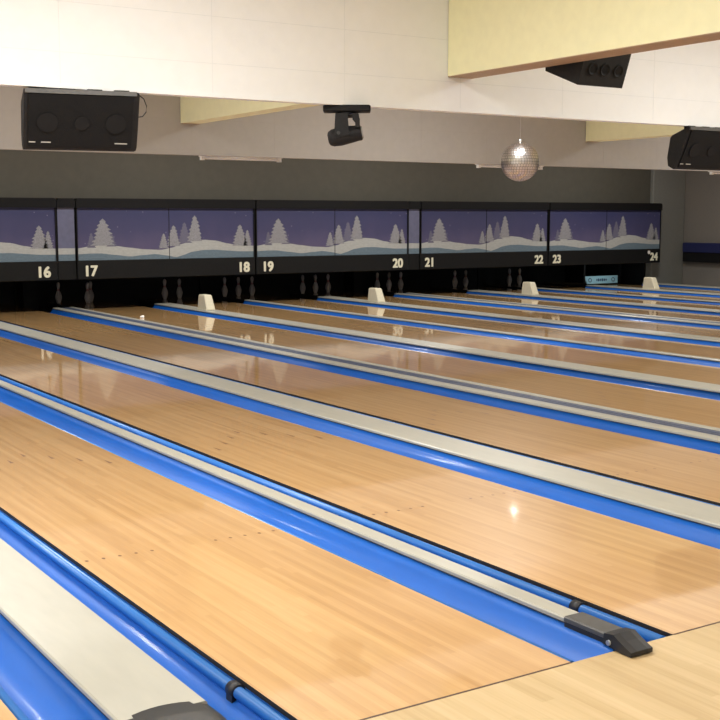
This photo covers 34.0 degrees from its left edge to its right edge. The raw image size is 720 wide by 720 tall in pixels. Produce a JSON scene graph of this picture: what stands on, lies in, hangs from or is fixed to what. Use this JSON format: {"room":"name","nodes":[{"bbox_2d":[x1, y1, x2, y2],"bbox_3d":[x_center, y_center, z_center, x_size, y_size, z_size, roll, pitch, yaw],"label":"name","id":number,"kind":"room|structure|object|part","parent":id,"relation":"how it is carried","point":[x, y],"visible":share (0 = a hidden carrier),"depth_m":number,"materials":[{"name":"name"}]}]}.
{"room":"games hall","nodes":[
{"label":"games hall","id":0,"kind":"room"},
{"bbox_2d":[15,272,345,305],"bbox_3d":[-5.489,-3.094,22.703,28.080,4.009,0.468,-4,8,-33],"label":"wall","id":1,"kind":"structure","parent":0,"point":[344,273],"depth_m":22.08,"materials":[{"name":"black"}]},
{"bbox_2d":[0,150,650,202],"bbox_3d":[-4.609,-3.725,19.945,26.676,2.090,0.281,-4,8,-33],"label":"wall","id":2,"kind":"structure","parent":0,"point":[23,173],"depth_m":22.00,"materials":[{"name":"grey paint"}]},
{"bbox_2d":[0,0,719,127],"bbox_3d":[10.322,-3.653,16.524,48.085,1.410,0.106,-4,8,-33],"label":"ceiling","id":3,"kind":"structure","parent":0,"point":[381,54],"depth_m":9.62,"materials":[{"name":"white paint"}]},
{"bbox_2d":[21,87,139,151],"bbox_3d":[-2.069,-1.778,8.735,0.833,0.439,0.303,-3,7,-21],"label":"loudspeaker","id":4,"kind":"object","parent":3,"relation":"hanging from","point":[51,119],"visible":1,"depth_m":8.67,"materials":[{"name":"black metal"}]},
{"bbox_2d":[180,97,318,124],"bbox_3d":[-0.693,-3.332,12.804,0.253,1.151,5.547,-4,8,-33],"label":"beam","id":5,"kind":"structure","parent":3,"relation":"attached to","point":[193,110],"depth_m":14.15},
{"bbox_2d":[323,105,370,146],"bbox_3d":[-0.111,-1.976,9.950,0.399,0.340,0.193,0,7,0],"label":"stage light","id":6,"kind":"object","parent":3,"relation":"hanging from","point":[342,134],"visible":1,"depth_m":9.87,"materials":[{"name":"black paint"}]},
{"bbox_3d":[-0.109,-1.966,9.874,0.193,0.197,0.135,-4,8,-33],"label":"yoke arm","id":7,"kind":"part","parent":6,"relation":"part of"},
{"bbox_3d":[-0.111,-2.117,9.936,0.399,0.056,0.187,0,7,0],"label":"plate","id":8,"kind":"part","parent":6,"relation":"part of","materials":[{"name":"black paint"}]},
{"bbox_2d":[448,0,719,78],"bbox_3d":[4.037,-2.470,5.551,0.262,1.114,11.628,-4,8,-33],"label":"ceiling beam","id":9,"kind":"structure","parent":3,"relation":"attached to","point":[486,38],"depth_m":9.17,"materials":[{"name":"beige paint"}]},
{"bbox_2d":[545,54,630,87],"bbox_3d":[1.874,-2.425,9.678,0.526,0.373,0.523,-4,8,-33],"label":"speaker","id":10,"kind":"object","parent":3,"relation":"attached to","point":[610,72],"visible":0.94,"depth_m":9.56},
{"bbox_2d":[586,121,683,141],"bbox_3d":[5.232,-3.796,16.595,0.257,1.142,5.547,-4,8,-33],"label":"trim","id":11,"kind":"structure","parent":3,"relation":"attached to","point":[596,131],"depth_m":18.21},
{"bbox_2d":[667,126,719,170],"bbox_3d":[3.639,-2.222,12.388,0.833,0.439,0.303,-4,8,-33],"label":"loudspeaker","id":12,"kind":"object","parent":3,"relation":"hanging from","point":[692,147],"visible":1,"depth_m":12.23,"materials":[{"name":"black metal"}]},
{"bbox_2d":[678,130,719,167],"bbox_3d":[3.663,-2.202,12.339,0.755,0.368,0.178,-4,8,-33],"label":"grille","id":13,"kind":"object","parent":12,"relation":"attached to","point":[696,148],"depth_m":12.23,"materials":[{"name":"black plastic"}]},
{"bbox_2d":[0,86,719,171],"bbox_3d":[7.254,-4.161,21.257,48.085,1.543,0.106,-4,8,-33],"label":"ceiling","id":14,"kind":"structure","parent":0,"point":[392,135],"depth_m":16.81,"materials":[{"name":"beige paint"}]},
{"bbox_2d":[199,156,281,161],"bbox_3d":[-1.594,-2.726,15.835,1.201,0.104,0.140,-4,8,-33],"label":"batten","id":15,"kind":"object","parent":14,"relation":"attached to","point":[201,157],"visible":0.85,"depth_m":15.80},
{"bbox_2d":[475,164,543,169],"bbox_3d":[2.339,-3.032,18.352,1.295,0.104,0.140,-4,8,-33],"label":"batten","id":16,"kind":"object","parent":14,"relation":"attached to","point":[477,165],"visible":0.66,"depth_m":18.14,"materials":[{"name":"white metal"}]},
{"bbox_2d":[708,171,719,174],"bbox_3d":[6.712,-3.371,21.151,1.217,0.104,0.140,-4,8,-33],"label":"batten","id":17,"kind":"object","parent":14,"relation":"attached to","point":[710,172],"visible":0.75,"depth_m":20.83,"materials":[{"name":"white metal"}]},
{"bbox_2d":[38,284,719,719],"bbox_3d":[2.372,0.381,10.841,28.080,0.250,29.484,-4,8,-33],"label":"floor","id":18,"kind":"structure","parent":0,"point":[680,679],"depth_m":3.89,"materials":[{"name":"brown wood"}]},
{"bbox_2d":[0,699,16,719],"bbox_3d":[-6.194,0.338,10.613,1.055,0.110,18.453,-4,8,-33],"label":"lane","id":19,"kind":"object","parent":18,"relation":"on","point":[5,713],"visible":1,"depth_m":3.73,"materials":[{"name":"brown wood"}]},
{"bbox_2d":[0,197,57,305],"bbox_3d":[-6.998,-1.684,19.482,3.271,1.970,2.465,-4,8,-33],"label":"pinsetter masking unit","id":20,"kind":"object","parent":18,"relation":"on","point":[28,228],"visible":1,"depth_m":19.09,"materials":[{"name":"black paint"}]},
{"bbox_2d":[0,282,15,305],"bbox_3d":[-7.657,-1.218,20.569,3.271,0.783,0.031,-4,8,-33],"label":"curtain","id":21,"kind":"object","parent":20,"relation":"hanging from","point":[7,289],"depth_m":21.37,"materials":[{"name":"black fabric"}]},
{"bbox_3d":[-6.385,-2.469,18.429,3.271,0.158,0.203,-4,8,-33],"label":"rail","id":22,"kind":"part","parent":20,"relation":"part of","materials":[{"name":"black metal"}]},
{"bbox_2d":[0,207,55,261],"bbox_3d":[-6.355,-1.953,18.445,3.234,0.870,0.002,-4,8,-33],"label":"picture","id":23,"kind":"object","parent":20,"relation":"on","point":[27,234],"depth_m":19.07,"materials":[{"name":"purple wood"}]},
{"bbox_3d":[-6.359,-1.954,18.451,3.271,0.870,0.050,-4,8,-33],"label":"frame","id":24,"kind":"part","parent":20,"relation":"part of","materials":[{"name":"black paint"}]},
{"bbox_2d":[18,198,76,309],"bbox_3d":[-5.465,-1.793,20.425,0.314,1.975,2.374,-4,8,-33],"label":"filler panel","id":25,"kind":"object","parent":18,"relation":"on","point":[65,207],"visible":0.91,"depth_m":19.46,"materials":[{"name":"black paint"}]},
{"bbox_3d":[-4.873,-2.586,19.405,0.310,0.154,0.190,-4,8,-33],"label":"rail","id":26,"kind":"part","parent":25,"relation":"part of","materials":[{"name":"black paint"}]},
{"bbox_2d":[57,208,74,260],"bbox_3d":[-4.841,-2.071,19.415,0.282,0.871,0.001,-4,8,-33],"label":"picture","id":27,"kind":"object","parent":25,"relation":"attached to","point":[65,216],"depth_m":19.41},
{"bbox_3d":[-4.854,-2.074,19.437,0.310,0.870,0.042,-4,8,-33],"label":"frame","id":28,"kind":"part","parent":25,"relation":"part of","materials":[{"name":"black paint"}]},
{"bbox_2d":[0,510,289,719],"bbox_3d":[-4.906,0.352,10.267,0.736,0.158,16.466,-4,8,-33],"label":"divider","id":29,"kind":"object","parent":18,"relation":"on","point":[72,648],"visible":1,"depth_m":4.19,"materials":[{"name":"blue plastic"}]},
{"bbox_3d":[-5.188,0.392,10.078,0.042,0.068,16.391,-4,8,-33],"label":"bumper rail","id":30,"kind":"part","parent":29,"relation":"part of","materials":[{"name":"blue plastic"}]},
{"bbox_2d":[37,198,254,307],"bbox_3d":[-3.947,-1.921,21.435,3.318,1.970,2.465,-4,8,-33],"label":"pinsetter masking unit","id":31,"kind":"object","parent":18,"relation":"on","point":[127,248],"visible":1,"depth_m":20.54,"materials":[{"name":"black paint"}]},
{"bbox_2d":[37,276,198,307],"bbox_3d":[-4.606,-1.455,22.522,3.318,0.783,0.031,-4,8,-33],"label":"curtain","id":32,"kind":"object","parent":31,"relation":"hanging from","point":[121,290],"depth_m":22.52,"materials":[{"name":"black fabric"}]},
{"bbox_3d":[-3.334,-2.706,20.382,3.318,0.158,0.203,-4,8,-33],"label":"rail","id":33,"kind":"part","parent":31,"relation":"part of","materials":[{"name":"black metal"}]},
{"bbox_3d":[-3.308,-2.191,20.404,3.318,0.870,0.050,-4,8,-33],"label":"frame","id":34,"kind":"part","parent":31,"relation":"part of","materials":[{"name":"black paint"}]},
{"bbox_2d":[77,208,253,260],"bbox_3d":[-3.304,-2.190,20.397,3.281,0.870,0.002,-4,8,-33],"label":"picture","id":35,"kind":"object","parent":31,"relation":"on","point":[103,234],"depth_m":20.36,"materials":[{"name":"purple plastic"}]},
{"bbox_2d":[0,402,571,719],"bbox_3d":[-4.691,0.221,11.574,1.048,0.110,18.453,-4,8,-33],"label":"lane","id":36,"kind":"object","parent":18,"relation":"on","point":[314,633],"visible":0.97,"depth_m":4.93,"materials":[{"name":"brown wood"}]},
{"bbox_2d":[199,200,408,296],"bbox_3d":[-1.116,-2.141,23.246,3.362,1.970,2.465,-4,8,-33],"label":"pinsetter masking unit","id":37,"kind":"object","parent":18,"relation":"on","point":[294,239],"visible":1,"depth_m":22.34,"materials":[{"name":"black paint"}]},
{"bbox_2d":[199,272,342,296],"bbox_3d":[-1.776,-1.675,24.333,3.362,0.783,0.031,-4,8,-33],"label":"curtain","id":38,"kind":"object","parent":37,"relation":"hanging from","point":[268,284],"depth_m":24.30,"materials":[{"name":"black fabric"}]},
{"bbox_3d":[-0.504,-2.926,22.194,3.362,0.158,0.203,-4,8,-33],"label":"rail","id":39,"kind":"part","parent":37,"relation":"part of","materials":[{"name":"black metal"}]},
{"bbox_2d":[257,209,406,256],"bbox_3d":[-0.473,-2.410,22.209,3.324,0.870,0.002,-4,8,-33],"label":"picture","id":40,"kind":"object","parent":37,"relation":"on","point":[280,232],"depth_m":22.18,"materials":[{"name":"purple plastic"}]},
{"bbox_3d":[-0.477,-2.411,22.215,3.362,0.870,0.050,-4,8,-33],"label":"frame","id":41,"kind":"part","parent":37,"relation":"part of","materials":[{"name":"black paint"}]},
{"bbox_2d":[0,376,665,661],"bbox_3d":[-3.474,0.242,11.128,0.515,0.168,16.558,-4,8,-33],"label":"divider","id":42,"kind":"object","parent":18,"relation":"on","point":[568,629],"visible":0.67,"depth_m":5.62,"materials":[{"name":"blue plastic"}]},
{"bbox_2d":[0,337,719,636],"bbox_3d":[-3.372,0.118,12.418,1.061,0.110,18.453,-4,8,-33],"label":"lane","id":43,"kind":"object","parent":18,"relation":"on","point":[664,584],"visible":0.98,"depth_m":6.51,"materials":[{"name":"brown wood"}]},
{"bbox_2d":[0,304,719,505],"bbox_3d":[-1.872,0.002,13.378,1.061,0.110,18.453,-4,8,-33],"label":"lane","id":44,"kind":"object","parent":18,"relation":"on","point":[694,474],"visible":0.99,"depth_m":9.47,"materials":[{"name":"brown wood"}]},
{"bbox_2d":[0,321,719,548],"bbox_3d":[-2.087,0.134,12.071,0.724,0.158,16.466,-4,8,-33],"label":"divider","id":45,"kind":"object","parent":18,"relation":"on","point":[690,519],"visible":0.67,"depth_m":7.89,"materials":[{"name":"white plastic"}]},
{"bbox_2d":[346,201,420,293],"bbox_3d":[0.441,-2.252,24.205,0.279,1.975,2.374,-4,8,-33],"label":"filler panel","id":46,"kind":"object","parent":18,"relation":"on","point":[354,280],"visible":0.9,"depth_m":23.25,"materials":[{"name":"black paint"}]},
{"bbox_2d":[409,209,418,253],"bbox_3d":[1.064,-2.530,23.194,0.248,0.871,0.001,-4,8,-33],"label":"picture","id":47,"kind":"object","parent":46,"relation":"attached to","point":[413,213],"depth_m":23.19},
{"bbox_3d":[1.051,-2.532,23.216,0.276,0.870,0.042,-4,8,-33],"label":"frame","id":48,"kind":"part","parent":46,"relation":"part of","materials":[{"name":"black paint"}]},
{"bbox_3d":[1.032,-3.045,23.184,0.276,0.154,0.190,-4,8,-33],"label":"rail","id":49,"kind":"part","parent":46,"relation":"part of","materials":[{"name":"black paint"}]},
{"bbox_2d":[48,300,719,427],"bbox_3d":[-0.330,-0.118,14.365,1.061,0.110,18.453,-4,8,-33],"label":"lane","id":50,"kind":"object","parent":18,"relation":"on","point":[697,410],"visible":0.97,"depth_m":12.22,"materials":[{"name":"brown wood"}]},
{"bbox_2d":[55,282,61,302],"bbox_3d":[-5.491,-1.224,21.446,0.121,0.381,0.121,-4,8,-33],"label":"pin","id":51,"kind":"object","parent":50,"relation":"on","point":[58,296],"visible":1,"depth_m":21.42,"materials":[{"name":"white plastic"}]},
{"bbox_2d":[84,282,90,302],"bbox_3d":[-4.965,-1.227,21.472,0.121,0.381,0.121,-4,8,-33],"label":"pin","id":52,"kind":"object","parent":50,"relation":"on","point":[87,296],"visible":1,"depth_m":21.44,"materials":[{"name":"white plastic"}]},
{"bbox_2d":[89,281,93,301],"bbox_3d":[-4.980,-1.264,21.773,0.121,0.381,0.121,-4,8,-33],"label":"pin","id":53,"kind":"object","parent":50,"relation":"on","point":[90,282],"visible":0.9,"depth_m":21.74,"materials":[{"name":"white plastic"}]},
{"bbox_2d":[50,307,719,453],"bbox_3d":[-0.566,0.015,13.044,0.774,0.159,16.466,-4,8,-33],"label":"divider","id":54,"kind":"object","parent":18,"relation":"on","point":[655,428],"visible":0.65,"depth_m":10.67,"materials":[{"name":"plastic"}]},
{"bbox_2d":[138,296,719,384],"bbox_3d":[1.164,-0.234,15.322,1.061,0.110,18.453,-4,8,-33],"label":"lane","id":55,"kind":"object","parent":18,"relation":"on","point":[686,371],"visible":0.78,"depth_m":14.75,"materials":[{"name":"brown wood"}]},
{"bbox_2d":[162,279,167,298],"bbox_3d":[-3.740,-1.360,22.566,0.121,0.381,0.121,-4,8,-33],"label":"pin","id":56,"kind":"object","parent":55,"relation":"on","point":[164,290],"visible":1,"depth_m":22.53,"materials":[{"name":"white plastic"}]},
{"bbox_2d":[176,279,182,297],"bbox_3d":[-3.485,-1.380,22.730,0.121,0.381,0.121,-4,8,-33],"label":"pin","id":57,"kind":"object","parent":55,"relation":"on","point":[179,292],"visible":1,"depth_m":22.70,"materials":[{"name":"white plastic"}]},
{"bbox_2d":[153,303,719,400],"bbox_3d":[0.952,-0.103,14.016,0.718,0.158,16.466,-4,8,-33],"label":"divider","id":58,"kind":"object","parent":18,"relation":"on","point":[641,380],"visible":0.54,"depth_m":13.16,"materials":[{"name":"white plastic"}]},
{"bbox_2d":[198,294,214,310],"bbox_3d":[-2.523,-0.948,19.343,0.200,0.246,0.401,-4,8,-33],"label":"hood","id":59,"kind":"object","parent":58,"relation":"on","point":[205,301],"visible":1,"depth_m":19.26,"materials":[{"name":"white plastic"}]},
{"bbox_2d":[363,201,549,293],"bbox_3d":[1.950,-2.379,25.209,3.334,1.970,2.465,-4,8,-33],"label":"pinsetter masking unit","id":60,"kind":"object","parent":18,"relation":"on","point":[460,237],"visible":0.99,"depth_m":24.32,"materials":[{"name":"black paint"}]},
{"bbox_2d":[363,268,476,293],"bbox_3d":[1.291,-1.913,26.296,3.334,0.783,0.031,-4,8,-33],"label":"curtain","id":61,"kind":"object","parent":60,"relation":"hanging from","point":[423,279],"depth_m":26.35,"materials":[{"name":"black fabric"}]},
{"bbox_3d":[2.563,-3.164,24.156,3.334,0.158,0.203,-4,8,-33],"label":"rail","id":62,"kind":"part","parent":60,"relation":"part of","materials":[{"name":"black metal"}]},
{"bbox_2d":[422,209,546,253],"bbox_3d":[2.594,-2.648,24.172,3.296,0.870,0.002,-4,8,-33],"label":"picture","id":63,"kind":"object","parent":60,"relation":"on","point":[444,231],"depth_m":24.14,"materials":[{"name":"purple"}]},
{"bbox_3d":[2.589,-2.649,24.178,3.334,0.870,0.050,-4,8,-33],"label":"frame","id":64,"kind":"part","parent":60,"relation":"part of","materials":[{"name":"black paint"}]},
{"bbox_2d":[212,294,719,358],"bbox_3d":[2.489,-0.337,16.169,1.061,0.110,18.453,-4,8,-33],"label":"lane","id":65,"kind":"object","parent":18,"relation":"on","point":[584,336],"visible":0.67,"depth_m":16.91,"materials":[{"name":"brown wood"}]},
{"bbox_2d":[222,277,227,296],"bbox_3d":[-2.672,-1.443,23.250,0.121,0.381,0.121,-4,8,-33],"label":"pin","id":66,"kind":"object","parent":65,"relation":"on","point":[224,288],"visible":1,"depth_m":23.22,"materials":[{"name":"white plastic"}]},
{"bbox_2d":[235,277,240,295],"bbox_3d":[-2.416,-1.463,23.414,0.121,0.381,0.121,-4,8,-33],"label":"pin","id":67,"kind":"object","parent":65,"relation":"on","point":[238,287],"visible":1,"depth_m":23.38,"materials":[{"name":"white plastic"}]},
{"bbox_2d":[249,276,254,295],"bbox_3d":[-2.161,-1.483,23.577,0.121,0.381,0.121,-4,8,-33],"label":"pin","id":68,"kind":"object","parent":65,"relation":"on","point":[251,288],"visible":1,"depth_m":23.55,"materials":[{"name":"white plastic"}]},
{"bbox_2d":[243,299,719,367],"bbox_3d":[2.386,-0.213,14.879,0.515,0.168,16.558,-4,8,-33],"label":"divider","id":69,"kind":"object","parent":18,"relation":"on","point":[714,362],"visible":0.43,"depth_m":15.38,"materials":[{"name":"blue plastic"}]},
{"bbox_2d":[290,291,719,337],"bbox_3d":[3.983,-0.453,17.126,1.061,0.110,18.453,-4,8,-33],"label":"lane","id":70,"kind":"object","parent":18,"relation":"on","point":[690,330],"visible":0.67,"depth_m":18.99,"materials":[{"name":"brown wood"}]},
{"bbox_2d":[300,275,305,292],"bbox_3d":[-1.177,-1.559,24.207,0.121,0.381,0.121,-4,8,-33],"label":"pin","id":71,"kind":"object","parent":70,"relation":"on","point":[302,286],"visible":1,"depth_m":24.17,"materials":[{"name":"white plastic"}]},
{"bbox_2d":[313,274,317,292],"bbox_3d":[-0.922,-1.579,24.370,0.121,0.381,0.121,-4,8,-33],"label":"pin","id":72,"kind":"object","parent":70,"relation":"on","point":[315,285],"visible":1,"depth_m":24.34,"materials":[{"name":"white plastic"}]},
{"bbox_2d":[325,274,330,291],"bbox_3d":[-0.666,-1.599,24.534,0.121,0.381,0.121,-4,8,-33],"label":"pin","id":73,"kind":"object","parent":70,"relation":"on","point":[327,286],"visible":1,"depth_m":24.50,"materials":[{"name":"white plastic"}]},
{"bbox_2d":[317,296,719,346],"bbox_3d":[3.771,-0.322,15.820,0.718,0.158,16.466,-4,8,-33],"label":"divider","id":74,"kind":"object","parent":18,"relation":"on","point":[641,333],"visible":0.44,"depth_m":17.31,"materials":[{"name":"white plastic"}]},
{"bbox_2d":[367,288,384,302],"bbox_3d":[0.296,-1.167,21.147,0.200,0.246,0.401,-4,8,-33],"label":"hood","id":75,"kind":"object","parent":74,"relation":"on","point":[376,295],"visible":1,"depth_m":21.07,"materials":[{"name":"white plastic"}]},
{"bbox_2d":[364,288,719,320],"bbox_3d":[5.530,-0.573,18.116,1.061,0.110,18.453,-4,8,-33],"label":"lane","id":76,"kind":"object","parent":18,"relation":"on","point":[392,291],"visible":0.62,"depth_m":21.16,"materials":[{"name":"brown wood"}]},
{"bbox_2d":[374,273,379,287],"bbox_3d":[0.370,-1.679,25.197,0.121,0.381,0.121,-4,8,-33],"label":"pin","id":77,"kind":"object","parent":76,"relation":"on","point":[377,283],"visible":0.88,"depth_m":25.16,"materials":[{"name":"white plastic"}]},
{"bbox_2d":[386,272,391,289],"bbox_3d":[0.626,-1.699,25.360,0.121,0.381,0.121,-4,8,-33],"label":"pin","id":78,"kind":"object","parent":76,"relation":"on","point":[388,284],"visible":1,"depth_m":25.33,"materials":[{"name":"white plastic"}]},
{"bbox_2d":[398,272,402,289],"bbox_3d":[0.881,-1.719,25.524,0.121,0.381,0.121,-4,8,-33],"label":"pin","id":79,"kind":"object","parent":76,"relation":"on","point":[400,282],"visible":1,"depth_m":25.49,"materials":[{"name":"white plastic"}]},
{"bbox_2d":[393,293,719,328],"bbox_3d":[5.292,-0.440,16.794,0.780,0.159,16.466,-4,8,-33],"label":"divider","id":80,"kind":"object","parent":18,"relation":"on","point":[513,305],"visible":0.46,"depth_m":19.39,"materials":[{"name":"white plastic"}]},
{"bbox_2d":[477,202,662,286],"bbox_3d":[4.796,-2.596,27.030,3.380,1.978,2.465,-4,8,-33],"label":"pinsetter masking unit","id":81,"kind":"object","parent":18,"relation":"on","point":[592,235],"visible":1,"depth_m":26.22,"materials":[{"name":"black paint"}]},
{"bbox_2d":[477,265,585,286],"bbox_3d":[4.136,-2.134,28.117,3.380,0.783,0.031,-4,8,-33],"label":"curtain","id":82,"kind":"object","parent":81,"relation":"hanging from","point":[537,274],"depth_m":27.95,"materials":[{"name":"black fabric"}]},
{"bbox_2d":[550,210,659,250],"bbox_3d":[5.439,-2.869,25.992,3.343,0.870,0.002,-4,8,-33],"label":"picture","id":83,"kind":"object","parent":81,"relation":"on","point":[570,230],"depth_m":25.97,"materials":[{"name":"purple plastic"}]},
{"bbox_3d":[5.435,-2.870,25.999,3.380,0.870,0.050,-4,8,-33],"label":"frame","id":84,"kind":"part","parent":81,"relation":"part of","materials":[{"name":"black paint"}]},
{"bbox_3d":[5.408,-3.385,25.977,3.380,0.158,0.203,-4,8,-33],"label":"rail","id":85,"kind":"part","parent":81,"relation":"part of","materials":[{"name":"black metal"}]},
{"bbox_3d":[6.076,-2.081,28.196,0.023,0.674,1.856,-4,8,-33],"label":"panel","id":86,"kind":"part","parent":81,"relation":"part of","materials":[{"name":"black paint"}]},
{"bbox_3d":[6.595,-1.984,27.367,0.039,0.682,0.047,-4,8,-33],"label":"post","id":87,"kind":"part","parent":81,"relation":"part of","materials":[{"name":"black paint"}]},
{"bbox_2d":[430,286,719,309],"bbox_3d":[7.025,-0.689,19.072,1.061,0.110,18.453,-4,8,-33],"label":"lane","id":88,"kind":"object","parent":18,"relation":"on","point":[459,289],"visible":0.4,"depth_m":23.29,"materials":[{"name":"brown wood"}]},
{"bbox_2d":[452,270,457,286],"bbox_3d":[2.120,-1.815,26.317,0.121,0.381,0.121,-4,8,-33],"label":"pin","id":89,"kind":"object","parent":88,"relation":"on","point":[454,281],"visible":1,"depth_m":26.29,"materials":[{"name":"white plastic"}]},
{"bbox_2d":[463,270,467,286],"bbox_3d":[2.376,-1.835,26.481,0.121,0.381,0.121,-4,8,-33],"label":"pin","id":90,"kind":"object","parent":88,"relation":"on","point":[465,280],"visible":1,"depth_m":26.45,"materials":[{"name":"white plastic"}]},
{"bbox_2d":[467,290,719,315],"bbox_3d":[6.813,-0.558,17.767,0.718,0.158,16.466,-4,8,-33],"label":"divider","id":91,"kind":"object","parent":18,"relation":"on","point":[480,292],"visible":0.41,"depth_m":21.25,"materials":[{"name":"plastic"}]},
{"bbox_2d":[521,282,538,294],"bbox_3d":[3.338,-1.403,23.094,0.200,0.246,0.401,-4,8,-33],"label":"hood","id":92,"kind":"object","parent":91,"relation":"on","point":[528,288],"visible":1,"depth_m":23.03,"materials":[{"name":"white plastic"}]},
{"bbox_2d":[485,283,719,300],"bbox_3d":[8.349,-0.792,19.920,1.061,0.110,18.453,-4,8,-33],"label":"lane","id":93,"kind":"object","parent":18,"relation":"on","point":[512,286],"visible":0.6,"depth_m":24.85,"materials":[{"name":"brown wood"}]},
{"bbox_2d":[507,269,511,284],"bbox_3d":[3.445,-1.918,27.165,0.121,0.381,0.121,-4,8,-33],"label":"pin","id":94,"kind":"object","parent":93,"relation":"on","point":[509,279],"visible":1,"depth_m":27.13,"materials":[{"name":"white plastic"}]},
{"bbox_2d":[517,268,521,284],"bbox_3d":[3.700,-1.938,27.328,0.121,0.381,0.121,-4,8,-33],"label":"pin","id":95,"kind":"object","parent":93,"relation":"on","point":[519,278],"visible":1,"depth_m":27.30,"materials":[{"name":"white plastic"}]},
{"bbox_2d":[537,287,719,304],"bbox_3d":[8.247,-0.668,18.630,0.515,0.168,16.558,-4,8,-33],"label":"divider","id":96,"kind":"object","parent":18,"relation":"on","point":[711,302],"visible":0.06,"depth_m":23.03,"materials":[{"name":"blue plastic"}]},
{"bbox_2d":[543,282,719,292],"bbox_3d":[9.844,-0.908,20.877,1.061,0.110,18.453,-4,8,-33],"label":"lane","id":97,"kind":"object","parent":18,"relation":"on","point":[565,284],"visible":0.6,"depth_m":27.13,"materials":[{"name":"brown wood"}]},
{"bbox_2d":[565,264,621,283],"bbox_3d":[5.461,-2.052,27.594,1.193,0.487,0.640,-4,8,-33],"label":"rake","id":98,"kind":"object","parent":97,"relation":"on","point":[610,273],"visible":0.93,"depth_m":27.41,"materials":[{"name":"blue"}]},
{"bbox_3d":[4.979,-2.023,27.285,0.047,0.468,0.640,-4,8,-33],"label":"sweep arm","id":99,"kind":"part","parent":98,"relation":"part of","materials":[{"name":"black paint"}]},
{"bbox_3d":[5.943,-2.098,27.901,0.047,0.468,0.640,-4,8,-33],"label":"sweep arm","id":100,"kind":"part","parent":98,"relation":"part of","materials":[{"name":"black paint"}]},
{"bbox_2d":[585,285,719,297],"bbox_3d":[9.632,-0.777,19.571,0.718,0.158,16.466,-4,8,-33],"label":"divider","id":101,"kind":"object","parent":18,"relation":"on","point":[663,291],"visible":0.27,"depth_m":24.62,"materials":[{"name":"plastic"}]},
{"bbox_2d":[641,277,659,289],"bbox_3d":[6.157,-1.622,24.898,0.200,0.246,0.401,-4,8,-33],"label":"hood","id":102,"kind":"object","parent":101,"relation":"on","point":[649,282],"visible":1,"depth_m":24.83,"materials":[{"name":"white plastic"}]},
{"bbox_2d":[642,283,719,290],"bbox_3d":[11.127,-0.893,20.528,0.718,0.158,16.466,-4,8,-33],"label":"divider","id":103,"kind":"object","parent":18,"relation":"on","point":[659,284],"visible":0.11,"depth_m":26.21,"materials":[{"name":"grey plastic"}]},
{"bbox_2d":[682,171,719,285],"bbox_3d":[14.155,-2.553,17.857,0.343,3.916,29.016,-4,8,-33],"label":"wall","id":104,"kind":"structure","parent":0,"point":[702,189],"depth_m":27.23,"materials":[{"name":"grey paint"}]},
{"bbox_2d":[645,170,685,283],"bbox_3d":[6.439,-3.792,28.457,1.061,4.009,2.714,-4,8,-33],"label":"pillar","id":105,"kind":"structure","parent":104,"relation":"attached to","point":[667,188],"depth_m":27.41,"materials":[{"name":"grey paint"}]},
{"bbox_2d":[682,242,719,262],"bbox_3d":[8.999,-2.272,25.481,0.154,0.445,5.148,-4,8,-33],"label":"ledge","id":106,"kind":"object","parent":104,"relation":"attached to","point":[692,252],"visible":1,"depth_m":27.11,"materials":[{"name":"black paint"}]},
{"bbox_3d":[2.325,-3.650,10.135,28.392,0.125,29.796,-4,8,-33],"label":"ceiling","id":107,"kind":"structure","parent":0,"visible":0},
{"bbox_2d":[501,117,538,180],"bbox_3d":[2.111,-3.291,15.462,0.505,1.873,0.506,-4,8,-33],"label":"ball","id":108,"kind":"object","parent":107,"relation":"hanging from","point":[519,161],"visible":1,"depth_m":15.37,"materials":[{"name":"metal"}]}
]}

